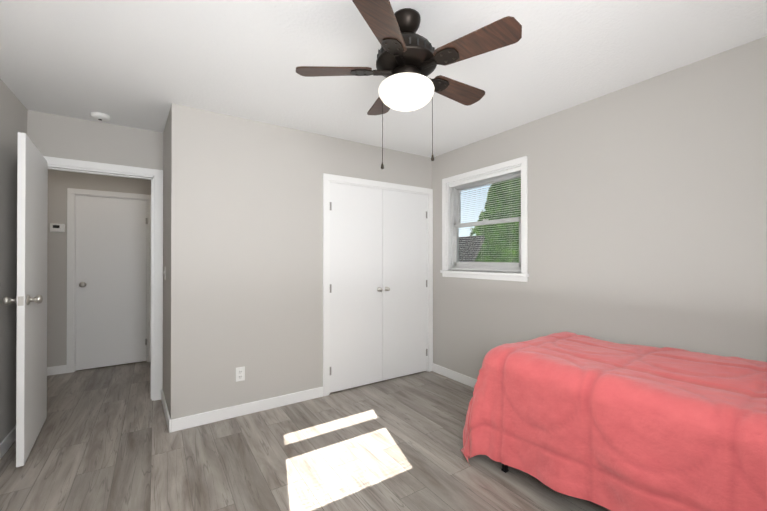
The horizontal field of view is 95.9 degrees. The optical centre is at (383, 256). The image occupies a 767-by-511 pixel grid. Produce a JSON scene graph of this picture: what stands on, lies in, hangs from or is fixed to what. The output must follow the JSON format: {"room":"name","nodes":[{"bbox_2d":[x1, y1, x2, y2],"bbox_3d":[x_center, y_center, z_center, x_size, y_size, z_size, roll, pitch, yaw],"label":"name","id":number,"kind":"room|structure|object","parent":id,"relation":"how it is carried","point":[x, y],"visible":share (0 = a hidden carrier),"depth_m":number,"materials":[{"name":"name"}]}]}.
{"room":"bedroom","nodes":[
{"label":"bedroom","id":0,"kind":"room"},
{"bbox_2d":[0,79,27,442],"bbox_3d":[-1.678,0.068,0.920,0.120,2.440,4.390,0,0,-33],"label":"wall","id":1,"kind":"structure","parent":0,"point":[13,115],"depth_m":2.35,"materials":[{"name":"grey paint"}]},
{"bbox_2d":[0,425,15,458],"bbox_3d":[-1.595,1.242,0.909,0.013,0.092,4.250,0,0,-33],"label":"baseboard","id":2,"kind":"structure","parent":1,"relation":"attached to","point":[10,438],"depth_m":2.32,"materials":[{"name":"white wood"}]},
{"bbox_2d":[27,110,162,169],"bbox_3d":[-2.371,0.078,3.020,1.032,2.440,0.120,0,0,-33],"label":"wall","id":3,"kind":"structure","parent":0,"point":[56,136],"depth_m":2.91,"materials":[{"name":"grey paint"}]},
{"bbox_2d":[3,132,47,466],"bbox_3d":[-2.427,0.259,2.432,0.175,2.032,0.801,0,0,-33],"label":"entry door","id":4,"kind":"structure","parent":3,"relation":"in","point":[30,300],"depth_m":2.24,"materials":[{"name":"white wood"}]},
{"bbox_2d":[43,156,162,400],"bbox_3d":[-2.430,0.251,2.981,0.890,2.093,0.152,0,0,-33],"label":"door frame","id":5,"kind":"structure","parent":3,"relation":"attached to","point":[155,176],"depth_m":3.13,"materials":[{"name":"white wood"}]},
{"bbox_2d":[47,169,150,366],"bbox_3d":[-3.706,0.082,3.865,2.332,2.440,0.120,0,0,-33],"label":"wall","id":6,"kind":"structure","parent":0,"point":[60,183],"depth_m":3.86,"materials":[{"name":"grey paint"}]},
{"bbox_2d":[47,365,65,375],"bbox_3d":[-4.099,1.254,3.522,1.305,0.092,0.013,0,0,-33],"label":"baseboard","id":7,"kind":"structure","parent":6,"relation":"attached to","point":[55,370],"depth_m":3.82,"materials":[{"name":"white wood"}]},
{"bbox_2d":[50,223,64,231],"bbox_3d":[-3.615,-0.323,3.837,0.120,0.090,0.030,0,0,-33],"label":"thermostat","id":8,"kind":"object","parent":6,"relation":"attached to","point":[57,227],"visible":0.98,"depth_m":3.83,"materials":[{"name":"white plastic"}]},
{"bbox_2d":[66,188,150,372],"bbox_3d":[-3.234,0.265,4.136,0.810,2.077,0.086,0,0,-33],"label":"door frame","id":9,"kind":"structure","parent":6,"relation":"attached to","point":[72,193],"depth_m":3.92,"materials":[{"name":"white wood"}]},
{"bbox_2d":[75,195,147,369],"bbox_3d":[-3.210,0.295,4.107,0.674,1.993,0.101,0,0,-33],"label":"hall door","id":10,"kind":"structure","parent":6,"relation":"in","point":[111,281],"depth_m":4.11,"materials":[{"name":"white wood"}]},
{"bbox_2d":[163,103,186,419],"bbox_3d":[-1.758,0.077,2.900,0.140,2.440,0.755,0,0,-33],"label":"wall","id":11,"kind":"structure","parent":0,"point":[174,251],"depth_m":2.61,"materials":[{"name":"grey paint"}]},
{"bbox_2d":[161,389,170,432],"bbox_3d":[-1.796,1.251,2.851,0.013,0.092,0.752,0,0,-36],"label":"baseboard return","id":12,"kind":"object","parent":11,"relation":"attached to","point":[166,412],"visible":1,"depth_m":2.77,"materials":[{"name":"white wood"}]},
{"bbox_2d":[0,361,610,510],"bbox_3d":[-1.042,1.344,2.135,5.285,0.100,6.290,0,0,-33],"label":"floor","id":13,"kind":"structure","parent":0,"point":[106,440],"depth_m":2.22,"materials":[{"name":"grey wood"}]},
{"bbox_2d":[460,332,766,510],"bbox_3d":[1.418,0.898,1.711,1.033,0.787,2.027,0,0,-33],"label":"bed","id":14,"kind":"object","parent":13,"relation":"on","point":[612,426],"visible":1,"depth_m":1.62,"materials":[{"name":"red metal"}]},
{"bbox_2d":[186,106,431,415],"bbox_3d":[-0.495,0.080,3.340,2.452,2.440,0.100,0,0,-33],"label":"wall","id":15,"kind":"structure","parent":0,"point":[255,248],"depth_m":2.91,"materials":[{"name":"grey paint"}]},
{"bbox_2d":[236,366,244,381],"bbox_3d":[-1.170,0.957,2.826,0.070,0.114,0.009,0,0,-33],"label":"outlet","id":16,"kind":"object","parent":15,"relation":"attached to","point":[240,373],"visible":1,"depth_m":2.83,"materials":[{"name":"white plastic"}]},
{"bbox_2d":[171,387,322,431],"bbox_3d":[-1.067,1.251,2.889,1.207,0.092,0.013,0,0,-33],"label":"baseboard","id":17,"kind":"structure","parent":15,"relation":"attached to","point":[177,424],"depth_m":2.83,"materials":[{"name":"white wood"}]},
{"bbox_2d":[330,183,382,392],"bbox_3d":[-0.257,0.291,3.433,0.604,1.994,0.085,0,0,-33],"label":"closet door","id":18,"kind":"structure","parent":15,"relation":"in","point":[356,286],"depth_m":3.43,"materials":[{"name":"white wood"}]},
{"bbox_2d":[323,173,432,396],"bbox_3d":[-0.020,0.261,3.624,1.345,2.080,0.086,0,0,-33],"label":"trim","id":19,"kind":"structure","parent":15,"relation":"attached to","point":[328,179],"depth_m":3.35,"materials":[{"name":"white wood"}]},
{"bbox_2d":[383,189,427,379],"bbox_3d":[0.249,0.293,3.767,0.604,1.994,0.085,0,0,-33],"label":"closet door","id":20,"kind":"structure","parent":15,"relation":"in","point":[405,350],"depth_m":3.76,"materials":[{"name":"white wood"}]},
{"bbox_2d":[0,0,766,157],"bbox_3d":[-1.042,-1.196,2.147,5.285,0.100,6.290,0,0,-33],"label":"ceiling","id":21,"kind":"structure","parent":0,"point":[142,64],"depth_m":1.98,"materials":[{"name":"white paint"}]},
{"bbox_2d":[90,112,109,120],"bbox_3d":[-2.280,-1.123,2.786,0.128,0.040,0.128,0,0,-33],"label":"smoke detector","id":22,"kind":"object","parent":21,"relation":"attached to","point":[99,116],"visible":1,"depth_m":2.75,"materials":[{"name":"white plastic"}]},
{"bbox_2d":[296,0,521,168],"bbox_3d":[0.139,-0.785,1.688,0.994,0.727,1.020,0,0,-33],"label":"ceiling fan","id":23,"kind":"object","parent":21,"relation":"hanging from","point":[408,60],"visible":1,"depth_m":1.56,"materials":[{"name":"brown wood"}]},
{"bbox_2d":[432,36,766,378],"bbox_3d":[1.345,0.077,2.911,0.150,2.440,4.390,0,0,-33],"label":"wall","id":24,"kind":"structure","parent":0,"point":[647,212],"depth_m":2.27,"materials":[{"name":"grey paint"}]},
{"bbox_2d":[432,363,476,387],"bbox_3d":[1.504,1.250,2.517,0.013,0.092,3.465,0,0,-33],"label":"baseboard","id":25,"kind":"structure","parent":24,"relation":"attached to","point":[454,375],"depth_m":3.65,"materials":[{"name":"white wood"}]},
{"bbox_2d":[440,156,528,281],"bbox_3d":[0.992,-0.323,3.417,0.185,1.075,1.064,0,0,-33],"label":"window","id":26,"kind":"structure","parent":24,"relation":"in","point":[484,265],"depth_m":3.40,"materials":[{"name":"white plastic"}]},
{"bbox_2d":[449,166,520,271],"bbox_3d":[0.967,-0.330,3.401,0.050,0.925,0.894,0,0,-33],"label":"window blinds","id":27,"kind":"object","parent":26,"relation":"attached to","point":[511,171],"visible":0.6,"depth_m":3.35,"materials":[{"name":"white plastic"}]},
{"label":"outside","id":28,"kind":"structure","parent":0,"visible":0},
{"bbox_2d":[459,178,520,262],"bbox_3d":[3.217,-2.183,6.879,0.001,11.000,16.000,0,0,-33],"label":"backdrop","id":29,"kind":"structure","parent":28,"point":[500,234],"depth_m":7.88,"materials":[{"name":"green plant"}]},
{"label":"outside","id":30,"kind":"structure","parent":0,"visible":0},
{"bbox_2d":[459,235,484,261],"bbox_3d":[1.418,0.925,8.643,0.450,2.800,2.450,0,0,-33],"label":"house","id":31,"kind":"structure","parent":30,"point":[470,239],"depth_m":7.81,"materials":[{"name":"black"}]}
]}

